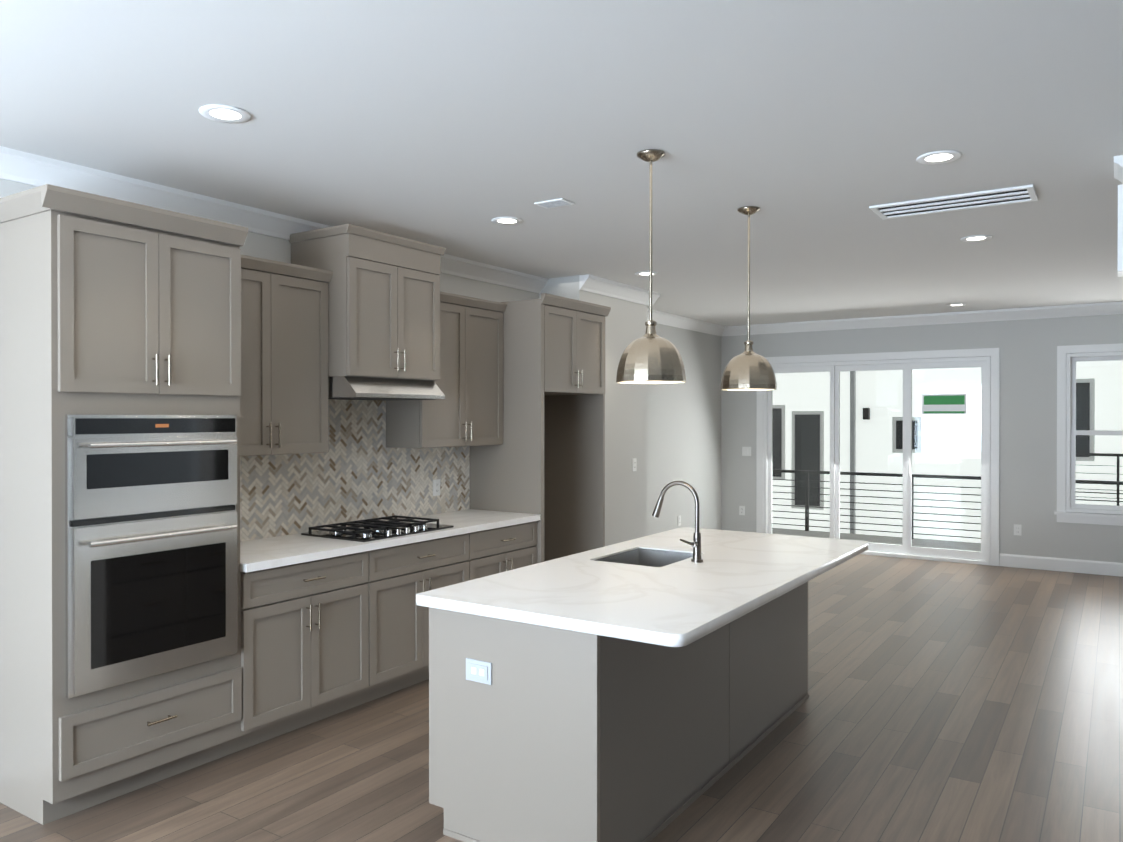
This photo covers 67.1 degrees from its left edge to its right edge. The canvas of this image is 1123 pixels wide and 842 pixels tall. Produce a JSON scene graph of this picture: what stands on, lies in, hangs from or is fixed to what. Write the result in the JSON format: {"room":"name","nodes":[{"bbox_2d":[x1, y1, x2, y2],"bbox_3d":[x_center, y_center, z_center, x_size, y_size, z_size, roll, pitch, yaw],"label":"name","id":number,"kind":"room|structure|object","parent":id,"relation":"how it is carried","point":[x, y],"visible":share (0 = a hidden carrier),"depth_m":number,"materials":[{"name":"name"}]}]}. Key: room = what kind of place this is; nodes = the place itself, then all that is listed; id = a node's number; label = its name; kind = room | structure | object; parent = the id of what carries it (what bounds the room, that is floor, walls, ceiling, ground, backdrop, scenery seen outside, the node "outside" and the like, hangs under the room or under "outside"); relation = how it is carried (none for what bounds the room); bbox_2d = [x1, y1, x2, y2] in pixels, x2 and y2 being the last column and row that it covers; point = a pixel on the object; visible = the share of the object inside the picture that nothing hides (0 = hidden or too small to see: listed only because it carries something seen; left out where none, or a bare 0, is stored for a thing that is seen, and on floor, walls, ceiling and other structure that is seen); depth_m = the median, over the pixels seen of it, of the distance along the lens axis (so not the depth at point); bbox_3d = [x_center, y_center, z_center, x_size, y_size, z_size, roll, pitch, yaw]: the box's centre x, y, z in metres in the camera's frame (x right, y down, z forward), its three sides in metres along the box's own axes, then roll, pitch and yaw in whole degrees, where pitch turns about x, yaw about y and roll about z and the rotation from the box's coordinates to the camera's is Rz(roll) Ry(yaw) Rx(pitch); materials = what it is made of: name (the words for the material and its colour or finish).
{"room":"kitchen","nodes":[
{"label":"kitchen","id":0,"kind":"room"},
{"bbox_2d":[0,179,720,545],"bbox_3d":[-1.087,0.199,5.657,0.720,2.750,12.390,0,0,33],"label":"wall","id":1,"kind":"structure","parent":0,"point":[664,435],"depth_m":7.86,"materials":[{"name":"grey paint"}]},
{"bbox_2d":[0,146,547,292],"bbox_3d":[-2.286,-1.110,3.819,0.090,0.115,7.770,0,0,33],"label":"crown molding","id":2,"kind":"structure","parent":1,"relation":"attached to","point":[26,168],"depth_m":4.32,"materials":[{"name":"white wood"}]},
{"bbox_2d":[252,260,331,459],"bbox_3d":[-1.665,-0.316,4.547,0.328,0.991,0.785,0,0,33],"label":"upper cabinet","id":3,"kind":"object","parent":1,"relation":"attached to","point":[292,389],"depth_m":4.57,"materials":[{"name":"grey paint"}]},
{"bbox_2d":[240,399,469,541],"bbox_3d":[-1.351,0.204,5.316,0.010,0.916,2.408,0,0,33],"label":"backsplash","id":4,"kind":"structure","parent":1,"relation":"attached to","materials":[{"name":"tile"}]},
{"bbox_2d":[288,224,443,383],"bbox_3d":[-1.174,-0.660,5.147,0.488,0.812,0.760,0,0,33],"label":"upper cabinet","id":5,"kind":"object","parent":1,"relation":"attached to","point":[386,300],"depth_m":4.91,"materials":[{"name":"brown paint"}]},
{"bbox_2d":[328,376,444,400],"bbox_3d":[-1.155,-0.192,5.137,0.533,0.121,0.740,0,0,33],"label":"range hood","id":6,"kind":"object","parent":5,"relation":"attached to","point":[340,388],"depth_m":4.94,"materials":[{"name":"silver metal"}]},
{"bbox_2d":[433,479,439,495],"bbox_3d":[-0.884,0.473,6.010,0.010,0.115,0.072,0,0,33],"label":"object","id":7,"kind":"structure","parent":1,"relation":"attached to","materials":[{"name":"white plastic"}]},
{"bbox_2d":[380,296,507,451],"bbox_3d":[-0.794,-0.322,5.871,0.328,0.991,0.865,0,0,33],"label":"upper cabinet","id":8,"kind":"object","parent":1,"relation":"attached to","point":[470,409],"depth_m":5.75,"materials":[{"name":"brown paint"}]},
{"bbox_2d":[488,296,607,395],"bbox_3d":[-0.161,-0.537,6.533,0.658,0.654,0.858,0,0,33],"label":"upper cabinet","id":9,"kind":"object","parent":1,"relation":"attached to","point":[556,347],"depth_m":6.13,"materials":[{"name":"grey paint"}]},
{"bbox_2d":[579,274,659,309],"bbox_3d":[0.531,-1.126,7.376,0.090,0.115,1.270,0,0,33],"label":"crown molding","id":10,"kind":"structure","parent":1,"relation":"attached to","point":[590,283],"depth_m":7.26,"materials":[{"name":"white wood"}]},
{"bbox_2d":[632,458,636,470],"bbox_3d":[0.660,0.396,7.651,0.010,0.115,0.072,0,0,33],"label":"light switch","id":11,"kind":"object","parent":1,"relation":"attached to","point":[634,464],"visible":1,"depth_m":7.65,"materials":[{"name":"white plastic"}]},
{"bbox_2d":[678,515,680,525],"bbox_3d":[1.367,1.156,9.822,0.010,0.115,0.072,0,0,33],"label":"outlet","id":12,"kind":"object","parent":1,"relation":"attached to","point":[679,520],"visible":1,"depth_m":9.82,"materials":[{"name":"white plastic"}]},
{"bbox_2d":[647,310,727,335],"bbox_3d":[1.184,-1.135,9.460,0.090,0.115,3.110,0,0,33],"label":"crown molding","id":13,"kind":"structure","parent":1,"relation":"attached to","point":[660,317],"depth_m":9.88,"materials":[{"name":"white wood"}]},
{"bbox_2d":[0,554,1122,841],"bbox_3d":[1.470,1.632,3.982,6.840,0.100,12.390,0,0,33],"label":"floor","id":14,"kind":"structure","parent":0,"point":[958,702],"depth_m":4.04,"materials":[{"name":"brown wood"}]},
{"bbox_2d":[0,184,251,824],"bbox_3d":[-1.976,0.342,3.782,0.653,2.480,0.840,0,0,33],"label":"tall cabinet","id":15,"kind":"object","parent":14,"relation":"on","point":[246,502],"depth_m":3.49,"materials":[{"name":"brown paint"}]},
{"bbox_2d":[65,415,237,697],"bbox_3d":[-1.696,0.528,3.608,0.096,1.110,0.755,0,0,33],"label":"wall oven","id":16,"kind":"object","parent":15,"relation":"in","point":[151,501],"depth_m":3.55,"materials":[{"name":"silver metal"}]},
{"bbox_2d":[252,548,379,745],"bbox_3d":[-1.520,1.142,4.501,0.628,0.874,0.856,0,0,33],"label":"base cabinet","id":17,"kind":"object","parent":14,"relation":"on","point":[316,624],"depth_m":4.32,"materials":[{"name":"brown paint"}]},
{"bbox_2d":[252,508,539,571],"bbox_3d":[-1.083,0.682,5.142,0.653,0.040,2.409,0,0,33],"label":"countertop","id":18,"kind":"structure","parent":17,"relation":"on","point":[269,551],"depth_m":4.71,"materials":[{"name":"white stone"}]},
{"bbox_2d":[300,512,455,539],"bbox_3d":[-1.093,0.639,5.100,0.515,0.046,0.750,0,0,33],"label":"cooktop","id":19,"kind":"object","parent":18,"relation":"in","point":[368,527],"depth_m":5.04,"materials":[{"name":"black metal"}]},
{"bbox_2d":[380,532,479,696],"bbox_3d":[-1.080,1.139,5.171,0.628,0.874,0.972,0,0,33],"label":"base cabinet","id":20,"kind":"object","parent":14,"relation":"on","point":[406,571],"depth_m":4.94,"materials":[{"name":"brown paint"}]},
{"bbox_2d":[480,520,539,577],"bbox_3d":[-0.653,1.136,5.820,0.628,0.874,0.806,0,0,33],"label":"base cabinet","id":21,"kind":"object","parent":14,"relation":"on","point":[518,546],"depth_m":5.70,"materials":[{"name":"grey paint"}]},
{"bbox_2d":[419,585,808,841],"bbox_3d":[0.430,1.145,4.068,0.801,0.873,2.354,0,0,33],"label":"kitchen island","id":22,"kind":"object","parent":14,"relation":"on","point":[648,688],"depth_m":3.16,"materials":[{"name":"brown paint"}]},
{"bbox_2d":[416,529,867,648],"bbox_3d":[0.567,0.688,3.979,1.130,0.040,2.420,0,0,33],"label":"island countertop","id":23,"kind":"structure","parent":22,"relation":"on","point":[646,590],"depth_m":3.45,"materials":[{"name":"white stone"}]},
{"bbox_2d":[595,548,692,566],"bbox_3d":[0.428,0.775,4.178,0.380,0.316,0.500,0,0,33],"label":"sink","id":24,"kind":"object","parent":23,"relation":"in","point":[644,557],"depth_m":4.39,"materials":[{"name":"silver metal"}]},
{"bbox_2d":[652,481,703,560],"bbox_3d":[0.533,0.477,4.045,0.266,0.380,0.141,0,0,33],"label":"faucet","id":25,"kind":"object","parent":23,"relation":"on","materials":[{"name":"silver metal"}]},
{"bbox_2d":[0,0,1122,325],"bbox_3d":[1.470,-1.218,3.970,6.840,0.100,12.390,0,0,33],"label":"ceiling","id":26,"kind":"structure","parent":0,"point":[812,130],"depth_m":3.38,"materials":[{"name":"grey paint"}]},
{"bbox_2d":[199,105,250,122],"bbox_3d":[-1.271,-1.159,3.205,0.184,0.007,0.184,0,0,33],"label":"recessed light","id":27,"kind":"object","parent":26,"relation":"in","point":[224,113],"visible":1,"depth_m":3.20,"materials":[{"name":"white plastic"}]},
{"bbox_2d":[491,217,522,224],"bbox_3d":[-0.317,-1.167,4.947,0.184,0.007,0.184,0,0,33],"label":"recessed light","id":28,"kind":"object","parent":26,"relation":"in","point":[506,220],"visible":0.98,"depth_m":4.93,"materials":[{"name":"white plastic"}]},
{"bbox_2d":[534,198,574,208],"bbox_3d":[-0.037,-1.164,4.536,0.180,0.010,0.120,0,0,33],"label":"ceiling vent","id":29,"kind":"object","parent":26,"relation":"in","point":[554,203],"visible":1,"depth_m":4.52,"materials":[{"name":"white metal"}]},
{"bbox_2d":[635,272,657,275],"bbox_3d":[0.678,-1.175,6.770,0.184,0.007,0.184,0,0,33],"label":"recessed light","id":30,"kind":"object","parent":26,"relation":"in","point":[644,273],"visible":0.88,"depth_m":6.75,"materials":[{"name":"white plastic"}]},
{"bbox_2d":[616,149,685,383],"bbox_3d":[0.390,-0.666,3.695,0.308,0.997,0.308,0,0,33],"label":"pendant light","id":31,"kind":"object","parent":26,"relation":"hanging from","point":[650,356],"visible":1,"depth_m":3.61,"materials":[{"name":"silver metal"}]},
{"bbox_2d":[720,206,776,390],"bbox_3d":[1.032,-0.671,4.672,0.308,0.997,0.308,0,0,33],"label":"pendant light","id":32,"kind":"object","parent":26,"relation":"hanging from","point":[748,369],"visible":1,"depth_m":4.58,"materials":[{"name":"silver metal"}]},
{"bbox_2d":[916,150,961,163],"bbox_3d":[1.665,-1.162,3.740,0.184,0.007,0.184,0,0,33],"label":"recessed light","id":33,"kind":"object","parent":26,"relation":"in","point":[940,157],"visible":1,"depth_m":3.74,"materials":[{"name":"white plastic"}]},
{"bbox_2d":[869,184,1037,219],"bbox_3d":[2.087,-1.163,4.527,0.780,0.012,0.320,0,0,33],"label":"ceiling vent","id":34,"kind":"object","parent":26,"relation":"in","point":[996,197],"visible":1,"depth_m":4.51,"materials":[{"name":"white metal"}]},
{"bbox_2d":[947,303,965,305],"bbox_3d":[4.030,-1.183,8.647,0.184,0.007,0.184,0,0,33],"label":"recessed light","id":35,"kind":"object","parent":26,"relation":"in","point":[960,304],"visible":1,"depth_m":8.61,"materials":[{"name":"white"}]},
{"bbox_2d":[960,235,991,241],"bbox_3d":[2.658,-1.169,5.432,0.184,0.007,0.184,0,0,33],"label":"recessed light","id":36,"kind":"object","parent":26,"relation":"in","point":[975,238],"visible":0.98,"depth_m":5.43,"materials":[{"name":"white plastic"}]},
{"bbox_2d":[1114,155,1122,182],"bbox_3d":[3.401,-1.107,3.161,2.245,0.115,0.100,0,0,33],"label":"crown molding","id":37,"kind":"structure","parent":26,"relation":"attached to","point":[1118,160],"depth_m":3.78,"materials":[{"name":"white wood"}]},
{"bbox_2d":[721,314,1122,565],"bbox_3d":[4.890,0.184,9.069,6.720,2.750,0.120,0,0,33],"label":"wall","id":38,"kind":"structure","parent":0,"point":[1028,438],"depth_m":9.04,"materials":[{"name":"grey paint"}]},
{"bbox_2d":[739,506,744,514],"bbox_3d":[2.281,1.132,10.711,0.072,0.115,0.010,0,0,33],"label":"outlet","id":39,"kind":"object","parent":38,"relation":"attached to","point":[741,510],"visible":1,"depth_m":10.71,"materials":[{"name":"white plastic"}]},
{"bbox_2d":[742,447,750,455],"bbox_3d":[2.331,0.382,10.675,0.115,0.115,0.010,0,0,33],"label":"light switch","id":40,"kind":"object","parent":38,"relation":"attached to","point":[746,451],"visible":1,"depth_m":10.67,"materials":[{"name":"white plastic"}]},
{"bbox_2d":[756,348,999,565],"bbox_3d":[3.601,0.383,9.894,2.710,2.345,0.140,0,0,33],"label":"door","id":41,"kind":"structure","parent":38,"relation":"in","point":[988,364],"depth_m":9.69,"materials":[{"name":"white"}]},
{"bbox_2d":[728,302,1122,335],"bbox_3d":[4.732,-1.133,9.042,6.480,0.115,0.090,0,0,33],"label":"crown molding","id":42,"kind":"structure","parent":38,"relation":"attached to","point":[1110,308],"depth_m":9.40,"materials":[{"name":"white wood"}]},
{"bbox_2d":[1014,524,1020,535],"bbox_3d":[4.855,1.159,9.020,0.072,0.115,0.010,0,0,33],"label":"outlet","id":43,"kind":"object","parent":38,"relation":"attached to","point":[1017,529],"visible":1,"depth_m":9.02,"materials":[{"name":"white plastic"}]},
{"bbox_2d":[1000,553,1122,576],"bbox_3d":[6.136,1.496,8.176,3.410,0.135,0.014,0,0,33],"label":"baseboard","id":44,"kind":"structure","parent":38,"relation":"attached to","point":[1068,565],"depth_m":8.78,"materials":[{"name":"white"}]},
{"bbox_2d":[1054,343,1122,525],"bbox_3d":[5.640,0.137,8.543,1.150,1.830,0.155,0,0,33],"label":"double-hung window","id":45,"kind":"structure","parent":38,"relation":"in","point":[1068,507],"depth_m":8.75,"materials":[{"name":"white wood"}]},
{"bbox_3d":[3.543,0.210,3.193,2.275,2.750,0.120,0,0,33],"label":"wall","id":46,"kind":"structure","parent":0,"visible":0},
{"bbox_2d":[1118,184,1122,276],"bbox_3d":[2.607,0.265,3.809,0.185,2.635,0.180,0,0,33],"label":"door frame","id":47,"kind":"structure","parent":46,"relation":"attached to","point":[1120,230],"depth_m":3.77,"materials":[{"name":"white wood"}]},
{"label":"outside","id":48,"kind":"structure","parent":0,"visible":0},
{"bbox_2d":[772,528,980,550],"bbox_3d":[5.019,1.635,10.110,7.800,0.120,1.750,0,0,33],"label":"floor","id":49,"kind":"structure","parent":48,"point":[951,545],"depth_m":11.13,"materials":[{"name":"grey"}]},
{"bbox_2d":[772,469,1122,538],"bbox_3d":[5.232,1.141,10.931,7.150,0.860,0.060,0,0,33],"label":"cable railing","id":50,"kind":"object","parent":49,"relation":"on","point":[807,472],"depth_m":11.42,"materials":[{"name":"black metal"}]},
{"bbox_3d":[15.840,4.780,26.945,65.000,0.200,38.250,0,0,33],"label":"ground","id":51,"kind":"structure","parent":48,"visible":0},
{"bbox_2d":[772,360,1122,542],"bbox_3d":[10.327,-1.383,18.533,23.000,12.200,7.320,0,0,33],"label":"neighboring building","id":52,"kind":"structure","parent":51,"relation":"on","point":[854,409],"depth_m":17.86,"materials":[{"name":"white paint"}]}
]}

